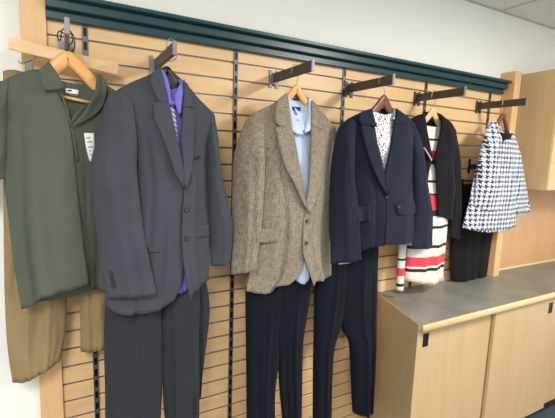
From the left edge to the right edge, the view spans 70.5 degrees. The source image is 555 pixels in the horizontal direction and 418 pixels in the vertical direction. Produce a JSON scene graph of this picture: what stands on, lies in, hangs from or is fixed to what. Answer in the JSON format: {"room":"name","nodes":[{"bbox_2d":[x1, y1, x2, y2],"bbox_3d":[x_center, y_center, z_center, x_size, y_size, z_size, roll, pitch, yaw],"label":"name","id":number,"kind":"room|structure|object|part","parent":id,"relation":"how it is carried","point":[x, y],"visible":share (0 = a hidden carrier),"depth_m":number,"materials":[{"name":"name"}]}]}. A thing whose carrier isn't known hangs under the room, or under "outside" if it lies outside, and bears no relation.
{"room":"clothing store","nodes":[
{"label":"clothing store","id":0,"kind":"room"},
{"bbox_2d":[0,0,554,417],"bbox_3d":[-0.037,0.082,2.054,6.900,2.705,0.100,-2,9,-28],"label":"wall","id":1,"kind":"structure","parent":0,"point":[462,35],"depth_m":2.11,"materials":[{"name":"white paint"}]},
{"bbox_2d":[46,20,500,417],"bbox_3d":[0.309,0.332,2.212,2.691,2.190,0.020,-2,9,-28],"label":"panel","id":2,"kind":"object","parent":1,"relation":"attached to","point":[208,71],"visible":0.12,"depth_m":1.91,"materials":[{"name":"brown wood"}]},
{"bbox_2d":[58,17,73,52],"bbox_3d":[-0.706,-0.565,1.317,0.052,0.080,0.329,-2,9,-28],"label":"display arm","id":3,"kind":"object","parent":2,"relation":"attached to","point":[62,45],"visible":0.65,"depth_m":1.28,"materials":[{"name":"silver metal"}]},
{"bbox_2d":[8,30,118,83],"bbox_3d":[-0.738,-0.514,1.378,0.338,0.208,0.040,-2,9,-28],"label":"hanger","id":4,"kind":"object","parent":3,"relation":"hanging from","point":[15,44],"visible":0.61,"depth_m":1.34,"materials":[{"name":"brown wood"}]},
{"bbox_2d":[3,70,105,382],"bbox_3d":[-0.789,0.081,1.435,0.372,1.106,0.076,-2,9,-28],"label":"trousers","id":5,"kind":"object","parent":4,"relation":"hanging from","point":[35,334],"visible":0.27,"depth_m":1.43,"materials":[{"name":"fabric"}]},
{"bbox_3d":[-0.863,0.084,1.393,0.203,1.106,0.072,-2,9,-28],"label":"leg","id":6,"kind":"part","parent":5,"relation":"part of","materials":[{"name":"fabric"}]},
{"bbox_3d":[-0.715,0.058,1.474,0.201,1.007,0.072,-2,9,-28],"label":"leg","id":7,"kind":"part","parent":5,"relation":"part of","materials":[{"name":"fabric"}]},
{"bbox_3d":[-0.782,-0.586,1.455,0.052,0.080,0.011,-2,9,-28],"label":"mounting plate","id":8,"kind":"part","parent":3,"relation":"part of","materials":[{"name":"silver metal"}]},
{"bbox_2d":[50,28,95,103],"bbox_3d":[-0.697,-0.475,1.312,0.280,0.244,0.054,-2,9,-28],"label":"hanger","id":9,"kind":"object","parent":3,"relation":"hanging from","point":[63,60],"visible":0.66,"depth_m":1.31,"materials":[{"name":"brown wood"}]},
{"bbox_2d":[0,61,114,308],"bbox_3d":[-0.750,-0.069,1.325,0.534,0.811,0.125,-3,9,-33],"label":"polo shirt","id":10,"kind":"object","parent":9,"relation":"hanging from","point":[45,165],"visible":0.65,"depth_m":1.28,"materials":[{"name":"green fabric"}]},
{"bbox_3d":[-0.737,-0.065,1.370,0.361,0.772,0.046,-2,9,-28],"label":"panel","id":11,"kind":"part","parent":10,"relation":"part of","materials":[{"name":"green fabric"}]},
{"bbox_2d":[84,133,94,160],"bbox_3d":[-0.638,-0.209,1.335,0.032,0.098,0.008,-4,10,-36],"label":"price tag","id":12,"kind":"object","parent":10,"relation":"hanging from","point":[89,137],"visible":0.88,"depth_m":1.33,"materials":[{"name":"white paper"}]},
{"bbox_3d":[-0.634,-0.065,1.380,0.169,0.742,0.037,-6,11,-43],"label":"panel","id":13,"kind":"part","parent":10,"relation":"part of","materials":[{"name":"green fabric"}]},
{"bbox_3d":[-0.675,-0.367,1.316,0.130,0.029,0.010,-2,9,-28],"label":"trouser rod","id":14,"kind":"part","parent":9,"relation":"part of","materials":[{"name":"brown wood"}]},
{"bbox_2d":[82,25,99,417],"bbox_3d":[-0.761,0.387,1.626,0.021,2.171,0.010,-2,9,-28],"label":"slotted wall standard","id":15,"kind":"object","parent":2,"relation":"attached to","point":[85,51],"visible":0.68,"depth_m":1.66,"materials":[{"name":"metal"}]},
{"bbox_2d":[149,40,176,73],"bbox_3d":[-0.425,-0.563,1.473,0.052,0.080,0.324,-2,9,-28],"label":"display arm","id":16,"kind":"object","parent":2,"relation":"attached to","point":[171,51],"visible":0.8,"depth_m":1.46,"materials":[{"name":"brown wood"}]},
{"bbox_3d":[-0.499,-0.584,1.609,0.052,0.080,0.011,-2,9,-28],"label":"mounting plate","id":17,"kind":"part","parent":16,"relation":"part of","materials":[{"name":"silver metal"}]},
{"bbox_2d":[161,38,179,88],"bbox_3d":[-0.393,-0.465,1.389,0.240,0.265,0.040,-2,9,-28],"label":"hanger","id":18,"kind":"object","parent":16,"relation":"hanging from","point":[174,83],"visible":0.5,"depth_m":1.38,"materials":[{"name":"black plastic"}]},
{"bbox_2d":[104,282,209,417],"bbox_3d":[-0.459,0.735,1.552,0.415,1.253,0.106,-2,9,-28],"label":"trousers","id":19,"kind":"object","parent":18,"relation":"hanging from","point":[144,354],"visible":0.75,"depth_m":1.49,"materials":[{"name":"grey fabric"}]},
{"bbox_3d":[-0.536,0.699,1.493,0.225,1.166,0.086,-2,9,-28],"label":"leg","id":20,"kind":"part","parent":19,"relation":"part of","materials":[{"name":"grey fabric"}]},
{"bbox_3d":[-0.387,0.734,1.578,0.155,1.253,0.078,-2,9,-28],"label":"leg","id":21,"kind":"part","parent":19,"relation":"part of","materials":[{"name":"grey fabric"}]},
{"bbox_2d":[90,67,232,315],"bbox_3d":[-0.383,-0.059,1.415,0.518,0.874,0.179,-3,9,-32],"label":"suit jacket","id":22,"kind":"object","parent":18,"relation":"hanging from","point":[160,213],"visible":1,"depth_m":1.33,"materials":[{"name":"grey fabric"}]},
{"bbox_3d":[-0.440,-0.066,1.454,0.382,0.874,0.058,-2,9,-28],"label":"panel","id":23,"kind":"part","parent":22,"relation":"part of","materials":[{"name":"grey fabric"}]},
{"bbox_3d":[-0.455,-0.055,1.352,0.262,0.852,0.082,0,8,-14],"label":"panel","id":24,"kind":"part","parent":22,"relation":"part of","materials":[{"name":"grey fabric"}]},
{"bbox_3d":[-0.307,-0.061,1.440,0.073,0.784,0.168,4,8,12],"label":"panel","id":25,"kind":"part","parent":22,"relation":"part of","materials":[{"name":"grey fabric"}]},
{"bbox_2d":[161,70,191,293],"bbox_3d":[-0.372,-0.086,1.425,0.202,0.798,0.086,-2,9,-28],"label":"dress shirt","id":26,"kind":"object","parent":18,"relation":"hanging from","point":[175,96],"visible":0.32,"depth_m":1.37,"materials":[{"name":"fabric"}]},
{"bbox_2d":[170,104,178,144],"bbox_3d":[-0.362,-0.273,1.374,0.054,0.201,0.026,9,11,41],"label":"necktie","id":27,"kind":"object","parent":26,"relation":"attached to","point":[171,105],"visible":0.34,"depth_m":1.37,"materials":[{"name":"fabric"}]},
{"bbox_2d":[227,51,237,417],"bbox_3d":[-0.223,0.365,1.915,0.021,2.171,0.010,-2,9,-28],"label":"slotted wall standard","id":28,"kind":"object","parent":2,"relation":"attached to","point":[235,58],"visible":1,"depth_m":1.91,"materials":[{"name":"metal"}]},
{"bbox_2d":[269,59,314,88],"bbox_3d":[0.062,-0.594,1.723,0.052,0.080,0.342,-2,9,-28],"label":"display arm","id":29,"kind":"object","parent":2,"relation":"attached to","point":[274,78],"visible":0.99,"depth_m":1.73,"materials":[{"name":"brown wood"}]},
{"bbox_3d":[-0.016,-0.616,1.867,0.052,0.080,0.011,-2,9,-28],"label":"mounting plate","id":30,"kind":"part","parent":29,"relation":"part of","materials":[{"name":"silver metal"}]},
{"bbox_2d":[288,64,307,106],"bbox_3d":[0.080,-0.509,1.724,0.280,0.240,0.032,-2,9,-28],"label":"hanger","id":31,"kind":"object","parent":29,"relation":"hanging from","point":[296,89],"visible":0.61,"depth_m":1.71,"materials":[{"name":"brown wood"}]},
{"bbox_2d":[245,277,311,417],"bbox_3d":[-0.001,0.951,1.905,0.350,1.434,0.085,-2,9,-28],"label":"trousers","id":32,"kind":"object","parent":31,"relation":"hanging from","point":[275,321],"visible":0.82,"depth_m":1.83,"materials":[{"name":"fabric"}]},
{"bbox_3d":[-0.057,0.924,1.874,0.225,1.353,0.079,-2,9,-28],"label":"leg","id":33,"kind":"part","parent":32,"relation":"part of","materials":[{"name":"fabric"}]},
{"bbox_3d":[0.056,0.949,1.932,0.224,1.434,0.079,-2,9,-28],"label":"leg","id":34,"kind":"part","parent":32,"relation":"part of","materials":[{"name":"fabric"}]},
{"bbox_2d":[231,92,336,293],"bbox_3d":[0.091,-0.072,1.761,0.644,0.874,0.178,-2,9,-28],"label":"jacket","id":35,"kind":"object","parent":31,"relation":"hanging from","point":[274,232],"visible":0.93,"depth_m":1.67,"materials":[{"name":"brown fabric"}]},
{"bbox_3d":[0.001,-0.059,1.685,0.265,0.862,0.076,0,8,-16],"label":"panel","id":36,"kind":"part","parent":35,"relation":"part of","materials":[{"name":"brown fabric"}]},
{"bbox_3d":[0.199,-0.065,1.790,0.248,0.828,0.078,-4,10,-37],"label":"panel","id":37,"kind":"part","parent":35,"relation":"part of","materials":[{"name":"brown fabric"}]},
{"bbox_2d":[288,97,311,283],"bbox_3d":[0.114,-0.075,1.779,0.287,0.844,0.096,-2,9,-28],"label":"dress shirt","id":38,"kind":"object","parent":31,"relation":"hanging from","point":[300,114],"visible":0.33,"depth_m":1.72,"materials":[{"name":"blue fabric"}]},
{"bbox_2d":[340,69,346,124],"bbox_3d":[0.315,0.343,2.205,0.021,2.171,0.010,-2,9,-28],"label":"slotted wall standard","id":39,"kind":"object","parent":2,"relation":"attached to","point":[344,70],"visible":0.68,"depth_m":2.07,"materials":[{"name":"metal"}]},
{"bbox_2d":[345,74,394,97],"bbox_3d":[0.455,-0.611,1.942,0.052,0.080,0.330,-2,9,-28],"label":"display arm","id":40,"kind":"object","parent":2,"relation":"attached to","point":[351,87],"visible":1,"depth_m":1.94,"materials":[{"name":"brown metal"}]},
{"bbox_3d":[0.380,-0.633,2.080,0.052,0.080,0.011,-2,9,-28],"label":"mounting plate","id":41,"kind":"part","parent":40,"relation":"part of","materials":[{"name":"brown metal"}]},
{"bbox_2d":[371,75,393,113],"bbox_3d":[0.508,-0.515,1.899,0.280,0.248,0.032,-2,9,-28],"label":"hanger","id":42,"kind":"object","parent":40,"relation":"hanging from","point":[383,102],"visible":0.58,"depth_m":1.88,"materials":[{"name":"brown wood"}]},
{"bbox_2d":[313,247,378,417],"bbox_3d":[0.374,0.757,2.100,0.438,1.402,0.087,-2,9,-26],"label":"trousers","id":43,"kind":"object","parent":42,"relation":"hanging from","point":[346,300],"visible":0.85,"depth_m":2.04,"materials":[{"name":"fabric"}]},
{"bbox_3d":[0.279,0.764,2.052,0.223,1.396,0.083,-2,9,-28],"label":"leg","id":44,"kind":"part","parent":43,"relation":"part of","materials":[{"name":"fabric"}]},
{"bbox_3d":[0.438,0.619,2.109,0.309,1.126,0.083,-2,9,-28],"label":"leg","id":45,"kind":"part","parent":43,"relation":"part of","materials":[{"name":"fabric"}]},
{"bbox_2d":[329,108,432,263],"bbox_3d":[0.574,-0.129,1.970,0.754,0.739,0.168,-4,10,-36],"label":"blazer","id":46,"kind":"object","parent":42,"relation":"hanging from","point":[370,205],"visible":0.98,"depth_m":1.84,"materials":[{"name":"blue fabric"}]},
{"bbox_3d":[0.429,-0.127,1.853,0.247,0.680,0.059,0,8,-15],"label":"panel","id":47,"kind":"part","parent":46,"relation":"part of","materials":[{"name":"blue fabric"}]},
{"bbox_3d":[0.527,-0.152,1.996,0.523,0.704,0.060,-2,9,-28],"label":"panel","id":48,"kind":"part","parent":46,"relation":"part of","materials":[{"name":"blue fabric"}]},
{"bbox_3d":[0.640,-0.149,1.965,0.352,0.678,0.070,-4,10,-36],"label":"panel","id":49,"kind":"part","parent":46,"relation":"part of","materials":[{"name":"blue fabric"}]},
{"bbox_2d":[373,108,398,169],"bbox_3d":[0.516,-0.209,1.916,0.297,0.568,0.075,-2,9,-28],"label":"blouse","id":50,"kind":"object","parent":42,"relation":"hanging from","point":[384,123],"visible":0.16,"depth_m":1.87,"materials":[{"name":"white fabric"}]},
{"bbox_2d":[408,82,427,286],"bbox_3d":[0.852,0.320,2.494,0.021,2.171,0.010,-2,9,-28],"label":"slotted wall standard","id":51,"kind":"object","parent":2,"relation":"attached to","point":[426,83],"visible":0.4,"depth_m":2.36,"materials":[{"name":"metal"}]},
{"bbox_2d":[413,86,466,105],"bbox_3d":[0.900,-0.630,2.184,0.052,0.080,0.325,-2,9,-28],"label":"display arm","id":52,"kind":"object","parent":2,"relation":"attached to","point":[456,92],"visible":1,"depth_m":2.18,"materials":[{"name":"brown metal"}]},
{"bbox_3d":[0.826,-0.651,2.321,0.052,0.080,0.011,-2,9,-28],"label":"mounting plate","id":53,"kind":"part","parent":52,"relation":"part of","materials":[{"name":"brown metal"}]},
{"bbox_2d":[426,90,440,126],"bbox_3d":[0.876,-0.546,2.239,0.280,0.255,0.032,-2,9,-28],"label":"hanger","id":54,"kind":"object","parent":52,"relation":"hanging from","point":[432,112],"visible":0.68,"depth_m":2.23,"materials":[{"name":"brown wood"}]},
{"bbox_2d":[467,159,476,172],"bbox_3d":[1.306,-0.281,2.590,0.020,0.095,0.099,-2,9,-28],"label":"display arm","id":55,"kind":"object","parent":2,"relation":"attached to","point":[470,166],"visible":0.77,"depth_m":2.62,"materials":[{"name":"black metal"}]},
{"bbox_2d":[461,163,476,183],"bbox_3d":[1.304,-0.229,2.597,0.380,0.147,0.024,-2,9,-28],"label":"hanger","id":56,"kind":"object","parent":55,"relation":"hanging from","point":[462,180],"visible":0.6,"depth_m":2.56,"materials":[{"name":"black metal"}]},
{"bbox_2d":[450,184,492,281],"bbox_3d":[1.327,0.166,2.661,0.485,0.674,0.049,-2,9,-28],"label":"skirt","id":57,"kind":"object","parent":56,"relation":"hanging from","point":[469,255],"visible":0.47,"depth_m":2.64,"materials":[{"name":"black fabric"}]},
{"bbox_2d":[485,93,491,128],"bbox_3d":[1.390,0.298,2.784,0.021,2.171,0.010,-2,9,-28],"label":"slotted wall standard","id":58,"kind":"object","parent":2,"relation":"attached to","point":[490,94],"visible":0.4,"depth_m":2.65,"materials":[{"name":"metal"}]},
{"bbox_2d":[475,97,527,113],"bbox_3d":[1.399,-0.651,2.458,0.052,0.080,0.315,-2,9,-28],"label":"display arm","id":59,"kind":"object","parent":2,"relation":"attached to","point":[522,101],"visible":1,"depth_m":2.46,"materials":[{"name":"brown wood"}]},
{"bbox_3d":[1.327,-0.672,2.590,0.052,0.080,0.011,-2,9,-28],"label":"mounting plate","id":60,"kind":"part","parent":59,"relation":"part of","materials":[{"name":"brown metal"}]},
{"bbox_2d":[497,99,509,133],"bbox_3d":[1.406,-0.574,2.462,0.200,0.226,0.032,-2,9,-28],"label":"hanger","id":61,"kind":"object","parent":59,"relation":"hanging from","point":[503,115],"visible":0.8,"depth_m":2.46,"materials":[{"name":"brown wood"}]},
{"bbox_2d":[45,0,511,94],"bbox_3d":[0.357,-0.769,2.023,2.676,0.083,0.093,-2,9,-28],"label":"crown molding","id":62,"kind":"structure","parent":1,"relation":"attached to","point":[101,14],"depth_m":1.74,"materials":[{"name":"teal paint"}]},
{"bbox_2d":[465,0,554,29],"bbox_3d":[1.043,-0.959,-0.005,6.928,0.007,4.220,-2,9,-28],"label":"trim","id":63,"kind":"structure","parent":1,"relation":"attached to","point":[471,1],"depth_m":2.58,"materials":[{"name":"grey"}]},
{"bbox_2d":[499,189,554,268],"bbox_3d":[2.281,0.125,3.256,1.644,0.630,0.016,-2,9,-28],"label":"panel","id":64,"kind":"object","parent":1,"relation":"attached to","point":[532,238],"visible":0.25,"depth_m":3.11,"materials":[{"name":"beige wood"}]},
{"bbox_2d":[515,69,554,189],"bbox_3d":[2.416,-0.560,3.057,1.545,0.787,0.300,-2,9,-28],"label":"upper cabinet","id":65,"kind":"object","parent":1,"relation":"attached to","point":[535,122],"visible":0.67,"depth_m":2.65,"materials":[{"name":"brown wood"}]},
{"bbox_3d":[2.030,-0.522,2.691,0.513,0.782,0.018,-2,9,-28],"label":"door","id":66,"kind":"part","parent":65,"relation":"part of","materials":[{"name":"brown wood"}]},
{"bbox_2d":[396,126,447,290],"bbox_3d":[0.875,-0.005,2.288,0.406,0.956,0.088,-2,9,-28],"label":"dress","id":67,"kind":"object","parent":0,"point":[423,265],"visible":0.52,"depth_m":2.29,"materials":[{"name":"white fabric"}]},
{"bbox_2d":[411,112,461,239],"bbox_3d":[0.951,-0.179,2.308,0.586,0.767,0.163,-2,9,-28],"label":"jacket","id":68,"kind":"object","parent":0,"point":[447,159],"visible":0.63,"depth_m":2.25,"materials":[{"name":"black fabric"}]},
{"bbox_3d":[0.774,-0.245,2.177,0.141,0.569,0.076,-2,9,-28],"label":"panel","id":69,"kind":"part","parent":68,"relation":"part of","materials":[{"name":"black fabric"}]},
{"bbox_3d":[0.924,-0.235,2.345,0.518,0.655,0.056,-2,9,-28],"label":"panel","id":70,"kind":"part","parent":68,"relation":"part of","materials":[{"name":"black fabric"}]},
{"bbox_3d":[1.014,-0.212,2.307,0.353,0.655,0.068,-4,10,-35],"label":"panel","id":71,"kind":"part","parent":68,"relation":"part of","materials":[{"name":"black fabric"}]},
{"bbox_2d":[463,121,530,232],"bbox_3d":[1.447,-0.206,2.522,0.680,0.688,0.132,-3,9,-33],"label":"jacket","id":72,"kind":"object","parent":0,"point":[499,193],"visible":1,"depth_m":2.42,"materials":[{"name":"fabric"}]},
{"bbox_3d":[1.276,-0.200,2.406,0.275,0.675,0.060,0,8,-16],"label":"panel","id":73,"kind":"part","parent":72,"relation":"part of","materials":[{"name":"fabric"}]},
{"bbox_3d":[1.397,-0.211,2.538,0.537,0.686,0.057,-2,9,-28],"label":"panel","id":74,"kind":"part","parent":72,"relation":"part of","materials":[{"name":"fabric"}]},
{"bbox_2d":[499,132,511,141],"bbox_3d":[1.466,-0.264,2.519,0.294,0.447,0.051,-4,10,-37],"label":"knit top","id":75,"kind":"object","parent":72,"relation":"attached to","point":[504,136],"visible":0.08,"depth_m":2.42,"materials":[{"name":"black fabric"}]},
{"bbox_3d":[1.470,-0.175,2.494,0.247,0.614,0.055,-5,10,-40],"label":"panel","id":76,"kind":"part","parent":72,"relation":"part of","materials":[{"name":"fabric"}]},
{"bbox_2d":[473,0,554,26],"bbox_3d":[1.052,-1.010,0.050,7.000,0.080,4.320,-2,9,-28],"label":"ceiling","id":77,"kind":"structure","parent":0,"point":[541,11],"depth_m":2.54,"materials":[{"name":"tile"}]},
{"bbox_2d":[525,403,554,417],"bbox_3d":[0.960,1.757,0.435,7.000,0.100,4.320,-2,9,-28],"label":"floor","id":78,"kind":"structure","parent":0,"point":[547,412],"depth_m":2.72,"materials":[{"name":"carpet"}]},
{"bbox_2d":[18,0,63,417],"bbox_3d":[-0.898,0.161,1.515,0.080,2.640,0.042,-2,9,-28],"label":"wooden post","id":79,"kind":"object","parent":78,"relation":"on","point":[32,13],"visible":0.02,"depth_m":1.41,"materials":[{"name":"brown wood"}]},
{"bbox_2d":[369,298,554,417],"bbox_3d":[1.835,0.955,2.880,2.845,0.874,0.434,-2,9,-28],"label":"base cabinet","id":80,"kind":"object","parent":78,"relation":"on","point":[502,364],"visible":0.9,"depth_m":2.29,"materials":[{"name":"brown wood"}]},
{"bbox_3d":[0.647,1.004,2.241,0.022,0.874,0.456,0,8,-13],"label":"panel","id":81,"kind":"part","parent":80,"relation":"part of","materials":[{"name":"brown wood"}]},
{"bbox_3d":[0.767,0.678,2.036,0.040,0.072,0.004,-2,9,-28],"label":"handle","id":82,"kind":"part","parent":80,"relation":"part of","materials":[{"name":"black plastic"}]},
{"bbox_3d":[0.974,0.997,2.209,0.640,0.798,0.018,-2,9,-28],"label":"door","id":83,"kind":"part","parent":80,"relation":"part of","materials":[{"name":"brown wood"}]},
{"bbox_2d":[377,259,554,332],"bbox_3d":[1.851,0.503,2.812,2.848,0.049,0.484,-2,9,-28],"label":"countertop","id":84,"kind":"structure","parent":80,"relation":"on","point":[426,307],"depth_m":2.38,"materials":[{"name":"grey laminate"}]},
{"bbox_2d":[487,71,521,276],"bbox_3d":[1.560,-0.225,2.758,0.067,1.412,0.105,-2,9,-28],"label":"wooden post","id":85,"kind":"object","parent":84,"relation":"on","point":[513,90],"visible":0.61,"depth_m":2.67,"materials":[{"name":"brown wood"}]},
{"bbox_3d":[2.276,0.433,3.288,1.644,0.012,0.010,-2,9,-28],"label":"corner strip","id":86,"kind":"part","parent":84,"relation":"part of","materials":[{"name":"beige wood"}]},
{"bbox_3d":[1.536,0.977,2.484,0.668,0.798,0.018,-2,9,-28],"label":"door","id":87,"kind":"part","parent":80,"relation":"part of","materials":[{"name":"brown wood"}]},
{"bbox_3d":[1.919,1.363,2.782,2.821,0.018,0.047,-2,9,-28],"label":"rail","id":88,"kind":"part","parent":80,"relation":"part of","materials":[{"name":"black"}]},
{"bbox_3d":[2.100,0.950,2.815,0.680,0.798,0.018,-2,9,-28],"label":"door","id":89,"kind":"part","parent":80,"relation":"part of","materials":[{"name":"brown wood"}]},
{"bbox_3d":[1.770,0.641,2.549,0.040,0.072,0.004,-2,9,-28],"label":"handle","id":90,"kind":"part","parent":80,"relation":"part of","materials":[{"name":"black plastic"}]}
]}

